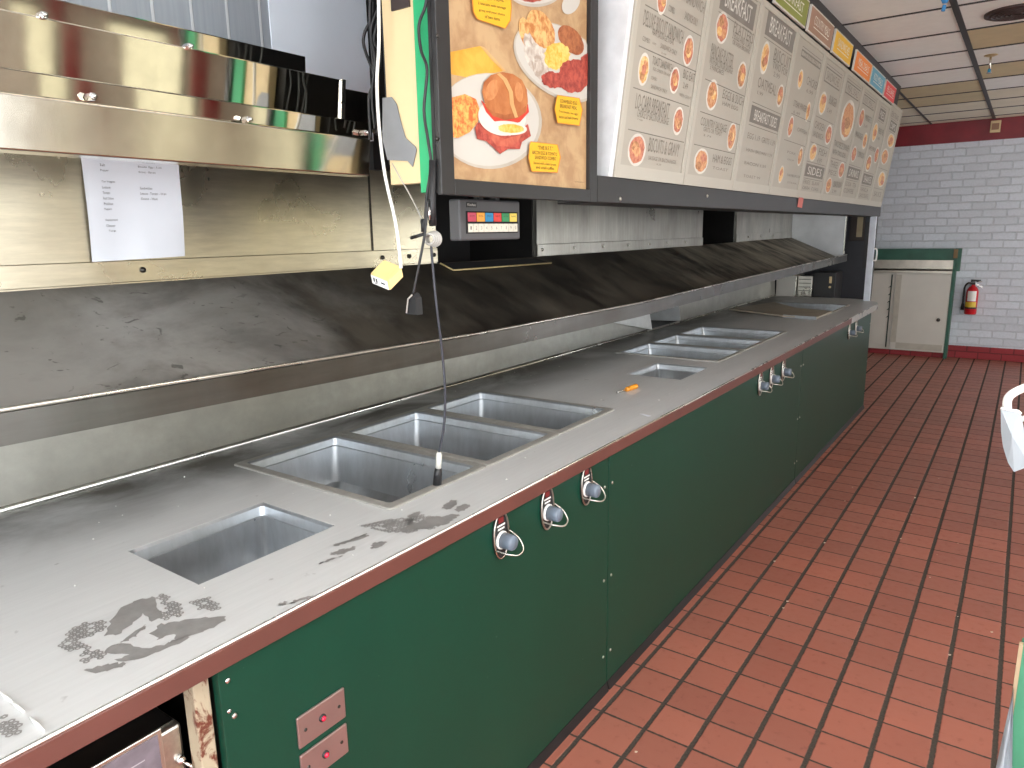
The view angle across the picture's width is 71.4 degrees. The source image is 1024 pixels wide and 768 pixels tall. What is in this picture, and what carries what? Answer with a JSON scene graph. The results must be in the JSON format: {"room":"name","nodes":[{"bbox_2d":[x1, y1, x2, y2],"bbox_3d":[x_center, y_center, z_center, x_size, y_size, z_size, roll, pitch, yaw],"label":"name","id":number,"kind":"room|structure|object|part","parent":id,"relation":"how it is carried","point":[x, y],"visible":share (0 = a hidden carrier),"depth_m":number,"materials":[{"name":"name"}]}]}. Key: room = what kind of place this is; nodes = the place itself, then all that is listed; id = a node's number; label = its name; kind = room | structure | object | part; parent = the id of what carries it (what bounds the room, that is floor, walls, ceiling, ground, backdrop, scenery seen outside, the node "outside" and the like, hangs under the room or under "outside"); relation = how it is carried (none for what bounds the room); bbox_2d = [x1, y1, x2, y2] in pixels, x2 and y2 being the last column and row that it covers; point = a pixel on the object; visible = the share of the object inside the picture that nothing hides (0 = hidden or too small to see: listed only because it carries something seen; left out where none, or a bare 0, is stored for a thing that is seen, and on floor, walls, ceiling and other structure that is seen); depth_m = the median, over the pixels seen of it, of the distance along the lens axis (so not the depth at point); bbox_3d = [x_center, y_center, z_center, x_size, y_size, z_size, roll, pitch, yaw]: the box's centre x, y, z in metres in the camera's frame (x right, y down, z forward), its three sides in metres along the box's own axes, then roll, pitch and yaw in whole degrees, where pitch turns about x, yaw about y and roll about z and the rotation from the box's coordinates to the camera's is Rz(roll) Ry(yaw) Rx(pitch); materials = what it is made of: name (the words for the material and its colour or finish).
{"room":"commercial kitchen","nodes":[
{"label":"commercial kitchen","id":0,"kind":"room"},
{"bbox_2d":[540,352,1023,767],"bbox_3d":[2.703,0.920,3.683,6.800,0.100,13.060,7,15,35],"label":"floor","id":1,"kind":"structure","parent":0,"point":[856,669],"depth_m":3.08,"materials":[{"name":"tile"}]},
{"bbox_2d":[183,679,217,767],"bbox_3d":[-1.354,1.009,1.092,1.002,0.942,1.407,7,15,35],"label":"post","id":2,"kind":"object","parent":1,"relation":"on","point":[197,701],"visible":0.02,"depth_m":1.28,"materials":[{"name":"wood"}]},
{"bbox_2d":[46,707,193,767],"bbox_3d":[-1.229,1.045,1.147,0.810,0.784,1.126,7,15,35],"label":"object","id":3,"kind":"object","parent":2,"relation":"in","point":[153,739],"visible":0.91,"depth_m":1.25,"materials":[{"name":"metal"}]},
{"bbox_3d":[-0.892,0.776,0.909,0.004,0.170,0.934,7,15,35],"label":"control panel","id":4,"kind":"part","parent":3,"relation":"part of","materials":[{"name":"metal"}]},
{"bbox_2d":[157,458,608,767],"bbox_3d":[-0.478,0.754,2.223,1.086,0.942,1.483,7,15,35],"label":"counter panel","id":5,"kind":"object","parent":1,"relation":"on","point":[488,650],"visible":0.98,"depth_m":1.84,"materials":[{"name":"metal"}]},
{"bbox_3d":[-0.397,0.696,1.486,0.006,0.072,0.124,7,15,35],"label":"indicator plate","id":6,"kind":"part","parent":5,"relation":"part of","materials":[{"name":"metal"}]},
{"bbox_3d":[-0.396,0.781,1.504,0.006,0.072,0.124,7,15,35],"label":"indicator plate","id":7,"kind":"part","parent":5,"relation":"part of","materials":[{"name":"metal"}]},
{"bbox_3d":[-0.032,0.414,1.955,0.006,0.136,0.066,7,15,35],"label":"control plate","id":8,"kind":"part","parent":5,"relation":"part of","materials":[{"name":"black paint"}]},
{"bbox_3d":[-0.009,0.431,1.942,0.037,0.045,0.045,7,15,35],"label":"dial knob","id":9,"kind":"part","parent":5,"relation":"part of","materials":[{"name":"silver metal"}]},
{"bbox_3d":[0.104,0.372,2.142,0.006,0.136,0.066,7,15,35],"label":"control plate","id":10,"kind":"part","parent":5,"relation":"part of","materials":[{"name":"black paint"}]},
{"bbox_3d":[0.128,0.389,2.129,0.037,0.045,0.045,7,15,35],"label":"dial knob","id":11,"kind":"part","parent":5,"relation":"part of","materials":[{"name":"plastic"}]},
{"bbox_3d":[0.241,0.330,2.330,0.006,0.136,0.066,7,15,35],"label":"control plate","id":12,"kind":"part","parent":5,"relation":"part of","materials":[{"name":"black paint"}]},
{"bbox_3d":[0.265,0.346,2.317,0.037,0.045,0.045,7,15,35],"label":"dial knob","id":13,"kind":"part","parent":5,"relation":"part of","materials":[{"name":"grey plastic"}]},
{"bbox_2d":[606,350,802,689],"bbox_3d":[0.715,0.386,3.860,1.086,0.942,2.625,7,15,35],"label":"counter panel","id":14,"kind":"object","parent":1,"relation":"on","point":[684,496],"visible":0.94,"depth_m":3.15,"materials":[{"name":"metal"}]},
{"bbox_3d":[1.355,0.010,3.813,0.037,0.045,0.045,7,15,35],"label":"dial knob","id":15,"kind":"part","parent":14,"relation":"part of","materials":[{"name":"silver metal"}]},
{"bbox_3d":[1.477,-0.027,3.980,0.037,0.045,0.045,7,15,35],"label":"dial knob","id":16,"kind":"part","parent":14,"relation":"part of","materials":[{"name":"plastic"}]},
{"bbox_3d":[1.616,-0.070,4.170,0.037,0.045,0.045,7,15,35],"label":"dial knob","id":17,"kind":"part","parent":14,"relation":"part of","materials":[{"name":"grey plastic"}]},
{"bbox_2d":[635,418,992,752],"bbox_3d":[2.461,0.751,4.250,1.285,0.003,5.623,7,15,35],"label":"crumbs","id":18,"kind":"object","parent":1,"relation":"on","point":[917,418],"visible":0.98,"depth_m":3.23,"materials":[{"name":"food"}]},
{"bbox_2d":[794,313,870,482],"bbox_3d":[2.188,-0.068,5.880,1.086,0.942,2.445,7,15,35],"label":"counter panel","id":19,"kind":"object","parent":1,"relation":"on","point":[833,374],"visible":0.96,"depth_m":5.36,"materials":[{"name":"metal"}]},
{"bbox_2d":[0,296,877,767],"bbox_3d":[0.741,-0.092,3.887,1.076,0.056,8.674,7,15,35],"label":"countertop","id":20,"kind":"structure","parent":19,"relation":"on","point":[96,635],"depth_m":1.68,"materials":[{"name":"metal"}]},
{"bbox_2d":[130,503,332,584],"bbox_3d":[-0.664,0.469,1.734,0.292,0.200,0.365,7,15,35],"label":"well","id":21,"kind":"object","parent":20,"relation":"in","point":[200,554],"visible":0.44,"depth_m":1.84,"materials":[{"name":"metal"}]},
{"bbox_2d":[0,500,469,736],"bbox_3d":[-0.504,0.407,1.521,0.287,0.001,1.088,7,15,35],"label":"stain","id":22,"kind":"object","parent":20,"relation":"on","point":[57,683],"depth_m":1.34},
{"bbox_2d":[234,433,485,509],"bbox_3d":[-0.480,0.338,2.248,0.697,0.176,0.422,7,15,35],"label":"well","id":23,"kind":"object","parent":20,"relation":"in","point":[377,474],"visible":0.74,"depth_m":2.40,"materials":[{"name":"metal"}]},
{"bbox_2d":[430,246,445,485],"bbox_3d":[-0.202,-0.033,1.934,0.037,0.689,0.107,-5,13,-19],"label":"cable","id":24,"kind":"object","parent":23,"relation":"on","point":[437,479],"visible":0.97,"depth_m":1.94,"materials":[{"name":"black rubber"}]},
{"bbox_2d":[0,238,847,512],"bbox_3d":[0.757,-0.537,4.452,0.964,0.631,7.910,7,15,35],"label":"shelf","id":25,"kind":"object","parent":20,"relation":"on","point":[101,384],"visible":0.99,"depth_m":2.22,"materials":[{"name":"metal"}]},
{"bbox_2d":[0,153,437,291],"bbox_3d":[-0.965,-0.506,2.127,0.035,0.437,2.205,7,15,35],"label":"wall panel","id":26,"kind":"object","parent":25,"relation":"on","point":[237,222],"visible":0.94,"depth_m":2.22,"materials":[{"name":"silver metal"}]},
{"bbox_2d":[81,158,184,261],"bbox_3d":[-1.043,-0.493,1.986,0.016,0.289,0.274,7,15,35],"label":"paper","id":27,"kind":"object","parent":26,"relation":"attached to","point":[134,209],"visible":0.87,"depth_m":1.98,"materials":[{"name":"paper"}]},
{"bbox_2d":[436,193,533,262],"bbox_3d":[0.376,-1.044,4.711,0.020,1.000,4.500,7,15,35],"label":"trim","id":28,"kind":"structure","parent":25,"relation":"attached to","point":[448,250],"depth_m":3.72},
{"bbox_2d":[440,258,551,270],"bbox_3d":[-0.053,-0.565,3.328,0.070,0.039,0.786,7,15,35],"label":"liner","id":29,"kind":"object","parent":25,"relation":"on","point":[518,262],"visible":1,"depth_m":3.27,"materials":[{"name":"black metal"}]},
{"bbox_2d":[468,196,734,260],"bbox_3d":[0.615,-1.115,4.663,0.409,0.550,3.871,7,15,35],"label":"trim","id":30,"kind":"structure","parent":25,"relation":"on","point":[718,226],"depth_m":3.81,"materials":[{"name":"metal"}]},
{"bbox_2d":[533,200,702,256],"bbox_3d":[0.791,-1.095,4.527,0.035,0.539,2.307,7,15,35],"label":"wall panel","id":31,"kind":"object","parent":25,"relation":"on","point":[558,229],"visible":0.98,"depth_m":4.24,"materials":[{"name":"silver metal"}]},
{"bbox_2d":[734,212,792,241],"bbox_3d":[2.432,-1.609,6.777,0.035,0.522,1.770,7,15,35],"label":"wall panel","id":32,"kind":"object","parent":25,"relation":"on","point":[748,226],"visible":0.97,"depth_m":6.65,"materials":[{"name":"silver metal"}]},
{"bbox_2d":[792,214,846,255],"bbox_3d":[3.169,-1.649,7.353,0.530,0.709,0.025,7,15,35],"label":"shelf end closure","id":33,"kind":"object","parent":25,"relation":"on","point":[826,233],"visible":0.57,"depth_m":7.35,"materials":[{"name":"metal"}]},
{"bbox_2d":[338,409,558,465],"bbox_3d":[-0.233,0.262,2.586,0.697,0.176,0.420,7,15,35],"label":"well","id":34,"kind":"object","parent":20,"relation":"in","point":[487,443],"visible":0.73,"depth_m":2.72,"materials":[{"name":"metal"}]},
{"bbox_2d":[418,390,613,433],"bbox_3d":[0.013,0.186,2.923,0.697,0.176,0.420,7,15,35],"label":"well","id":35,"kind":"object","parent":20,"relation":"in","point":[560,417],"visible":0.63,"depth_m":3.05,"materials":[{"name":"metal"}]},
{"bbox_2d":[616,384,638,393],"bbox_3d":[0.518,0.022,3.204,0.025,0.026,0.154,10,17,43],"label":"screwdriver","id":36,"kind":"object","parent":20,"relation":"on","point":[634,386],"visible":1,"depth_m":3.21,"materials":[{"name":"orange plastic"}]},
{"bbox_3d":[0.542,0.017,3.228,0.025,0.026,0.085,10,17,43],"label":"handle","id":37,"kind":"part","parent":36,"relation":"part of","materials":[{"name":"orange plastic"}]},
{"bbox_2d":[628,363,705,379],"bbox_3d":[0.803,-0.009,3.673,0.289,0.120,0.365,7,15,35],"label":"well","id":38,"kind":"object","parent":20,"relation":"in","point":[671,371],"visible":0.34,"depth_m":3.81,"materials":[{"name":"metal"}]},
{"bbox_2d":[616,342,743,361],"bbox_3d":[0.996,-0.134,4.231,0.630,0.126,0.440,7,15,35],"label":"well","id":39,"kind":"object","parent":20,"relation":"in","point":[710,354],"visible":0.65,"depth_m":4.36,"materials":[{"name":"metal"}]},
{"bbox_2d":[649,334,765,350],"bbox_3d":[1.254,-0.214,4.585,0.630,0.126,0.430,7,15,35],"label":"well","id":40,"kind":"object","parent":20,"relation":"in","point":[677,339],"visible":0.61,"depth_m":4.72,"materials":[{"name":"metal"}]},
{"bbox_2d":[676,326,786,340],"bbox_3d":[1.524,-0.297,4.957,0.630,0.126,0.475,7,15,35],"label":"well","id":41,"kind":"object","parent":20,"relation":"in","point":[756,334],"visible":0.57,"depth_m":5.10,"materials":[{"name":"metal"}]},
{"bbox_2d":[729,302,831,319],"bbox_3d":[2.392,-0.640,6.164,0.737,0.024,1.104,-6,13,-23],"label":"lid","id":42,"kind":"object","parent":20,"relation":"on","point":[773,308],"visible":1,"depth_m":6.04,"materials":[{"name":"metal"}]},
{"bbox_2d":[776,274,804,296],"bbox_3d":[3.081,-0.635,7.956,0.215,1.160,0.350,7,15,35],"label":"box","id":43,"kind":"object","parent":20,"relation":"on","point":[787,286],"visible":0.21,"depth_m":7.72,"materials":[{"name":"white laminate"}]},
{"bbox_2d":[797,274,813,296],"bbox_3d":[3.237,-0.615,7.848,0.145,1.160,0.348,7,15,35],"label":"box","id":44,"kind":"object","parent":20,"relation":"on","point":[805,282],"visible":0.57,"depth_m":7.62,"materials":[{"name":"metal"}]},
{"bbox_2d":[776,302,848,315],"bbox_3d":[2.571,-0.635,6.416,0.690,0.106,0.940,7,15,35],"label":"well","id":45,"kind":"object","parent":20,"relation":"in","point":[817,306],"visible":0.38,"depth_m":6.72,"materials":[{"name":"metal"}]},
{"bbox_2d":[776,302,844,310],"bbox_3d":[2.571,-0.635,6.416,0.650,0.106,0.900,7,15,35],"label":"basin","id":46,"kind":"object","parent":45,"relation":"in","point":[817,306],"depth_m":6.73,"materials":[{"name":"metal"}]},
{"bbox_2d":[812,271,842,297],"bbox_3d":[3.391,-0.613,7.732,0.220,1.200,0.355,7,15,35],"label":"box","id":47,"kind":"object","parent":20,"relation":"on","point":[826,284],"visible":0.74,"depth_m":7.51,"materials":[{"name":"black paint"}]},
{"bbox_2d":[863,216,877,300],"bbox_3d":[3.473,-1.205,6.867,0.086,0.802,0.055,7,15,35],"label":"end post","id":48,"kind":"object","parent":20,"relation":"on","point":[873,219],"visible":1,"depth_m":6.85,"materials":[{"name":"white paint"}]},
{"bbox_2d":[868,248,961,358],"bbox_3d":[5.044,-1.072,9.329,1.315,1.378,0.184,7,15,35],"label":"base cabinet","id":49,"kind":"object","parent":1,"relation":"on","point":[913,289],"visible":0.84,"depth_m":9.17,"materials":[{"name":"white laminate"}]},
{"bbox_3d":[4.711,-1.007,9.514,0.575,0.925,0.014,7,15,35],"label":"door","id":50,"kind":"part","parent":49,"relation":"part of","materials":[{"name":"white laminate"}]},
{"bbox_2d":[874,260,953,273],"bbox_3d":[4.980,-1.523,9.215,1.245,0.160,0.090,7,15,35],"label":"steel shelf","id":51,"kind":"object","parent":49,"relation":"attached to","point":[880,266],"depth_m":9.10,"materials":[{"name":"silver metal"}]},
{"bbox_3d":[5.233,-0.921,9.149,0.610,0.970,0.020,7,15,35],"label":"door","id":52,"kind":"part","parent":49,"relation":"part of","materials":[{"name":"white laminate"}]},
{"bbox_2d":[1002,384,1023,421],"bbox_3d":[1.160,0.642,1.562,0.265,1.376,0.080,7,15,35],"label":"pipe rail","id":53,"kind":"object","parent":1,"relation":"on","point":[1011,394],"visible":0.99,"depth_m":1.50,"materials":[{"name":"white plastic"}]},
{"bbox_2d":[1000,407,1023,471],"bbox_3d":[1.069,0.120,1.513,0.065,0.146,0.058,7,15,35],"label":"bag","id":54,"kind":"object","parent":53,"relation":"hanging from","point":[1012,429],"visible":1,"depth_m":1.50,"materials":[{"name":"white plastic"}]},
{"bbox_2d":[1011,638,1023,767],"bbox_3d":[1.383,0.975,1.050,1.138,0.930,0.032,7,15,35],"label":"panel","id":55,"kind":"object","parent":1,"relation":"on","point":[1018,684],"visible":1,"depth_m":1.29,"materials":[{"name":"green paint"}]},
{"bbox_2d":[996,688,1013,767],"bbox_3d":[0.901,0.655,1.294,0.031,0.217,0.024,7,15,35],"label":"plastic sheet","id":56,"kind":"object","parent":55,"relation":"hanging from","point":[1004,760],"visible":1,"depth_m":1.29,"materials":[{"name":"plastic"}]},
{"bbox_2d":[733,216,877,300],"bbox_3d":[3.226,-1.542,8.030,1.575,2.900,0.060,7,15,35],"label":"wall partition","id":57,"kind":"structure","parent":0,"point":[853,278],"depth_m":7.71,"materials":[{"name":"metal"}]},
{"bbox_2d":[849,216,865,240],"bbox_3d":[3.690,-1.692,7.605,0.146,0.320,0.025,7,15,35],"label":"wall plaque","id":58,"kind":"object","parent":57,"relation":"attached to","point":[857,224],"visible":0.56,"depth_m":7.60,"materials":[{"name":"brown wood"}]},
{"bbox_3d":[3.705,-1.678,7.585,0.056,0.220,0.005,7,15,35],"label":"plate","id":59,"kind":"part","parent":58,"relation":"part of","materials":[{"name":"metal"}]},
{"bbox_2d":[862,222,869,267],"bbox_3d":[3.789,-1.480,7.588,0.067,0.481,0.012,7,15,35],"label":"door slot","id":60,"kind":"object","parent":57,"relation":"attached to","point":[867,223],"visible":0.64,"depth_m":7.59,"materials":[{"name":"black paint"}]},
{"bbox_2d":[820,0,1023,126],"bbox_3d":[2.506,-1.966,2.865,6.800,0.107,13.557,7,15,35],"label":"ceiling","id":61,"kind":"structure","parent":0,"point":[939,64],"depth_m":5.19,"materials":[{"name":"white tile"}]},
{"bbox_2d":[62,0,271,48],"bbox_3d":[-1.177,-1.084,1.650,0.030,1.000,1.407,7,15,35],"label":"wall panel","id":62,"kind":"object","parent":61,"relation":"attached to","point":[246,21],"depth_m":2.06,"materials":[{"name":"grey metal"}]},
{"bbox_2d":[268,0,373,140],"bbox_3d":[-0.649,-1.296,2.362,0.035,0.900,0.412,7,15,35],"label":"wall panel","id":63,"kind":"object","parent":61,"relation":"attached to","point":[328,33],"depth_m":2.39,"materials":[{"name":"white paint"}]},
{"bbox_2d":[366,0,389,171],"bbox_3d":[-0.339,-1.343,2.800,0.030,1.000,0.660,7,15,35],"label":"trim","id":64,"kind":"structure","parent":61,"relation":"attached to","point":[375,158],"depth_m":2.62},
{"bbox_2d":[382,0,432,192],"bbox_3d":[-0.265,-1.049,1.731,0.178,1.135,0.036,7,15,35],"label":"end panel","id":65,"kind":"object","parent":61,"relation":"attached to","point":[403,130],"visible":0.73,"depth_m":1.79,"materials":[{"name":"beige laminate"}]},
{"bbox_2d":[371,0,402,289],"bbox_3d":[-0.310,-0.619,1.761,0.129,0.765,0.059,10,16,42],"label":"extension cord","id":66,"kind":"object","parent":65,"relation":"hanging from","point":[386,275],"visible":1,"depth_m":1.80,"materials":[{"name":"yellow plastic"}]},
{"bbox_2d":[371,260,402,289],"bbox_3d":[-0.323,-0.282,1.839,0.088,0.073,0.042,10,16,42],"label":"outlet","id":67,"kind":"object","parent":66,"relation":"attached to","point":[386,275],"depth_m":1.83,"materials":[{"name":"yellow plastic"}]},
{"bbox_3d":[-0.274,-0.946,1.745,0.061,0.048,0.005,7,15,35],"label":"label plate","id":68,"kind":"part","parent":65,"relation":"part of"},
{"bbox_2d":[392,163,421,218],"bbox_3d":[-0.268,-0.496,1.838,0.014,0.196,0.149,-12,16,-41],"label":"wire","id":69,"kind":"object","parent":65,"relation":"hanging from","point":[392,163],"visible":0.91,"depth_m":1.84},
{"bbox_2d":[417,0,431,223],"bbox_3d":[-0.208,-0.682,1.725,0.043,0.579,0.013,7,15,35],"label":"cable","id":70,"kind":"object","parent":65,"relation":"hanging from","point":[426,1],"visible":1,"depth_m":1.72,"materials":[{"name":"black rubber"}]},
{"bbox_2d":[410,160,441,246],"bbox_3d":[-0.222,-0.452,1.794,0.093,0.212,0.028,7,15,35],"label":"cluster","id":71,"kind":"object","parent":70,"relation":"hanging from","point":[437,238],"visible":1,"depth_m":1.77,"materials":[{"name":"grey metal"}]},
{"bbox_2d":[406,200,428,314],"bbox_3d":[-0.242,-0.318,1.802,0.076,0.285,0.030,5,14,28],"label":"lead","id":72,"kind":"object","parent":71,"relation":"hanging from","point":[414,301],"visible":1,"depth_m":1.82,"materials":[{"name":"black rubber"}]},
{"bbox_3d":[-0.202,-0.367,1.801,0.050,0.041,0.025,7,15,35],"label":"coiled cord","id":73,"kind":"part","parent":71,"relation":"part of","materials":[{"name":"white plastic"}]},
{"bbox_2d":[381,0,900,216],"bbox_3d":[1.658,-1.617,4.271,0.329,1.143,6.428,7,15,35],"label":"frame","id":74,"kind":"object","parent":61,"relation":"hanging from","point":[614,16],"visible":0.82,"depth_m":2.63,"materials":[{"name":"black paint"}]},
{"bbox_2d":[0,0,384,176],"bbox_3d":[-0.848,-0.663,1.604,0.450,0.348,1.565,7,15,35],"label":"hood","id":75,"kind":"object","parent":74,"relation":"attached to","point":[77,81],"visible":0.95,"depth_m":1.54,"materials":[{"name":"metal"}]},
{"bbox_2d":[362,0,377,134],"bbox_3d":[-0.385,-0.884,1.913,0.052,0.416,0.019,7,15,35],"label":"cable","id":76,"kind":"object","parent":75,"relation":"hanging from","point":[373,6],"visible":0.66,"depth_m":1.92,"materials":[{"name":"black rubber"}]},
{"bbox_2d":[367,0,374,139],"bbox_3d":[-0.376,-0.872,1.901,0.049,0.418,0.009,7,15,35],"label":"cable","id":77,"kind":"object","parent":74,"relation":"hanging from","point":[370,1],"visible":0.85,"depth_m":1.92,"materials":[{"name":"black rubber"}]},
{"bbox_2d":[370,8,376,129],"bbox_3d":[-0.357,-0.874,1.875,0.058,0.387,0.008,7,15,35],"label":"cable","id":78,"kind":"object","parent":74,"relation":"hanging from","point":[375,13],"visible":0.88,"depth_m":1.89,"materials":[{"name":"black rubber"}]},
{"bbox_2d":[373,0,381,132],"bbox_3d":[-0.343,-0.860,1.855,0.056,0.390,0.007,7,15,35],"label":"cable","id":79,"kind":"object","parent":74,"relation":"hanging from","point":[375,28],"visible":0.42,"depth_m":1.85,"materials":[{"name":"black rubber"}]},
{"bbox_2d":[449,197,519,240],"bbox_3d":[-0.075,-0.530,2.106,0.044,0.204,0.294,7,15,35],"label":"box","id":80,"kind":"object","parent":74,"relation":"attached to","point":[477,218],"visible":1,"depth_m":2.07,"materials":[{"name":"grey plastic"}]},
{"bbox_2d":[427,0,597,201],"bbox_3d":[0.033,-1.074,1.965,0.029,1.093,0.810,7,15,35],"label":"menu poster","id":81,"kind":"object","parent":74,"relation":"attached to","point":[514,83],"visible":1,"depth_m":1.98,"materials":[{"name":"paper"}]},
{"bbox_2d":[613,0,709,184],"bbox_3d":[0.561,-1.177,2.606,0.132,0.834,0.607,7,15,35],"label":"menu board","id":82,"kind":"object","parent":74,"relation":"on","point":[666,40],"visible":1,"depth_m":2.61,"materials":[{"name":"paper"}]},
{"bbox_3d":[1.866,-1.171,4.694,0.160,0.089,5.674,7,15,35],"label":"rail","id":83,"kind":"part","parent":74,"relation":"part of","materials":[{"name":"grey metal"}]},
{"bbox_2d":[680,0,763,189],"bbox_3d":[0.915,-1.286,3.092,0.132,0.834,0.607,7,15,35],"label":"menu board","id":84,"kind":"object","parent":74,"relation":"on","point":[732,28],"visible":1,"depth_m":3.08,"materials":[{"name":"paper"}]},
{"bbox_2d":[732,0,798,193],"bbox_3d":[1.269,-1.396,3.578,0.132,0.834,0.607,7,15,35],"label":"menu board","id":85,"kind":"object","parent":74,"relation":"on","point":[777,35],"visible":1,"depth_m":3.55,"materials":[{"name":"paper"}]},
{"bbox_2d":[744,11,795,183],"bbox_3d":[1.282,-1.413,3.574,0.102,0.780,0.560,7,15,35],"label":"print","id":86,"kind":"object","parent":85,"relation":"attached to","point":[776,46],"depth_m":3.57,"materials":[{"name":"beige paper"}]},
{"bbox_2d":[772,0,809,28],"bbox_3d":[1.377,-1.877,3.499,0.029,0.129,0.550,7,15,35],"label":"sign","id":87,"kind":"object","parent":85,"relation":"attached to","point":[797,10],"visible":1,"depth_m":3.56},
{"bbox_2d":[769,28,825,197],"bbox_3d":[1.623,-1.505,4.064,0.132,0.834,0.607,7,15,35],"label":"menu board","id":88,"kind":"object","parent":74,"relation":"on","point":[809,56],"visible":1,"depth_m":4.04,"materials":[{"name":"paper"}]},
{"bbox_2d":[778,46,822,188],"bbox_3d":[1.637,-1.513,4.065,0.100,0.760,0.566,7,15,35],"label":"print","id":89,"kind":"object","parent":88,"relation":"attached to","point":[807,69],"depth_m":4.06,"materials":[{"name":"paper"}]},
{"bbox_2d":[805,4,834,49],"bbox_3d":[1.722,-1.983,3.972,0.029,0.129,0.530,7,15,35],"label":"sign","id":90,"kind":"object","parent":88,"relation":"attached to","point":[818,26],"visible":1,"depth_m":3.93,"materials":[{"name":"brown plastic"}]},
{"bbox_2d":[798,51,846,199],"bbox_3d":[1.977,-1.614,4.549,0.132,0.834,0.607,7,15,35],"label":"menu board","id":91,"kind":"object","parent":74,"relation":"on","point":[833,76],"visible":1,"depth_m":4.53,"materials":[{"name":"paper"}]},
{"bbox_2d":[830,29,853,66],"bbox_3d":[2.056,-2.087,4.431,0.029,0.129,0.505,7,15,35],"label":"sign","id":92,"kind":"object","parent":91,"relation":"attached to","point":[841,47],"visible":1,"depth_m":4.39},
{"bbox_2d":[821,69,864,201],"bbox_3d":[2.331,-1.723,5.035,0.132,0.834,0.607,7,15,35],"label":"menu board","id":93,"kind":"object","parent":74,"relation":"on","point":[853,89],"visible":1,"depth_m":5.02,"materials":[{"name":"paper"}]},
{"bbox_2d":[851,49,872,83],"bbox_3d":[2.439,-2.205,4.956,0.029,0.129,0.565,7,15,35],"label":"sign","id":94,"kind":"object","parent":93,"relation":"attached to","point":[861,66],"visible":1,"depth_m":4.91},
{"bbox_2d":[840,84,878,203],"bbox_3d":[2.685,-1.832,5.521,0.132,0.834,0.607,7,15,35],"label":"menu board","id":95,"kind":"object","parent":74,"relation":"on","point":[869,100],"visible":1,"depth_m":5.51,"materials":[{"name":"paper"}]},
{"bbox_2d":[844,92,875,193],"bbox_3d":[2.693,-1.839,5.514,0.100,0.760,0.545,7,15,35],"label":"print","id":96,"kind":"object","parent":95,"relation":"attached to","point":[865,120],"depth_m":5.51,"materials":[{"name":"paper"}]},
{"bbox_2d":[868,65,885,94],"bbox_3d":[2.784,-2.311,5.429,0.029,0.129,0.555,7,15,35],"label":"sign","id":97,"kind":"object","parent":95,"relation":"attached to","point":[877,79],"visible":0.99,"depth_m":5.39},
{"bbox_2d":[856,96,890,205],"bbox_3d":[3.039,-1.942,6.007,0.132,0.834,0.607,7,15,35],"label":"menu board","id":98,"kind":"object","parent":74,"relation":"on","point":[883,108],"visible":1,"depth_m":6.00,"materials":[{"name":"paper"}]},
{"bbox_2d":[860,106,887,198],"bbox_3d":[3.047,-1.948,6.000,0.100,0.760,0.545,7,15,35],"label":"print","id":99,"kind":"object","parent":98,"relation":"attached to","point":[881,115],"depth_m":6.01,"materials":[{"name":"beige paper"}]},
{"bbox_2d":[882,79,896,104],"bbox_3d":[3.130,-2.418,5.904,0.029,0.129,0.510,7,15,35],"label":"sign","id":100,"kind":"object","parent":98,"relation":"attached to","point":[889,91],"visible":1,"depth_m":5.86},
{"bbox_2d":[869,103,902,206],"bbox_3d":[3.404,-2.070,6.499,0.137,0.869,0.636,7,15,35],"label":"menu board","id":101,"kind":"object","parent":74,"relation":"on","point":[895,114],"visible":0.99,"depth_m":6.49,"materials":[{"name":"paper"}]},
{"bbox_2d":[874,111,898,200],"bbox_3d":[3.411,-2.077,6.492,0.104,0.796,0.574,7,15,35],"label":"print","id":102,"kind":"object","parent":101,"relation":"attached to","point":[892,128],"depth_m":6.50,"materials":[{"name":"beige paper"}]},
{"bbox_2d":[941,0,948,11],"bbox_3d":[2.347,-2.074,3.859,0.047,0.102,0.048,7,15,35],"label":"sprinkler","id":103,"kind":"object","parent":61,"relation":"attached to","point":[942,1],"visible":1,"depth_m":3.86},
{"bbox_2d":[984,54,997,73],"bbox_3d":[3.579,-2.394,5.331,0.090,0.129,0.090,7,15,35],"label":"sprinkler head","id":104,"kind":"object","parent":61,"relation":"attached to","point":[990,56],"visible":1,"depth_m":5.32},
{"bbox_3d":[3.579,-2.392,5.332,0.035,0.124,0.036,7,15,35],"label":"stem","id":105,"kind":"part","parent":104,"relation":"part of","materials":[{"name":"metal"}]},
{"bbox_2d":[984,3,1023,21],"bbox_3d":[3.002,-2.207,4.234,0.330,0.021,0.330,7,15,35],"label":"ceiling speaker","id":106,"kind":"object","parent":61,"relation":"attached to","point":[1011,12],"visible":1,"depth_m":4.23},
{"bbox_2d":[876,138,1023,349],"bbox_3d":[6.403,-1.696,8.485,6.800,2.900,0.200,7,15,35],"label":"wall","id":107,"kind":"structure","parent":0,"point":[968,196],"depth_m":8.84,"materials":[{"name":"white brick"}]},
{"bbox_2d":[895,116,1023,146],"bbox_3d":[6.316,-2.975,8.123,6.400,0.245,0.020,7,15,35],"label":"trim","id":108,"kind":"structure","parent":107,"relation":"attached to","point":[1011,127],"depth_m":8.71,"materials":[{"name":"red paint"}]},
{"bbox_2d":[960,279,982,314],"bbox_3d":[5.732,-1.085,8.870,0.161,0.430,0.176,-4,12,-12],"label":"fire extinguisher","id":109,"kind":"object","parent":107,"relation":"attached to","point":[971,301],"visible":1,"depth_m":8.84,"materials":[{"name":"red metal"}]},
{"bbox_2d":[947,345,1023,361],"bbox_3d":[6.359,-0.332,8.675,6.400,0.155,0.035,7,15,35],"label":"baseboard","id":110,"kind":"structure","parent":107,"relation":"attached to","point":[971,352],"depth_m":8.94,"materials":[{"name":"red tile"}]},
{"bbox_2d":[990,120,1000,132],"bbox_3d":[5.754,-3.063,8.473,0.103,0.134,0.043,7,15,35],"label":"fire alarm","id":111,"kind":"object","parent":107,"relation":"attached to","point":[995,126],"visible":1,"depth_m":8.46,"materials":[{"name":"beige plastic"}]}
]}

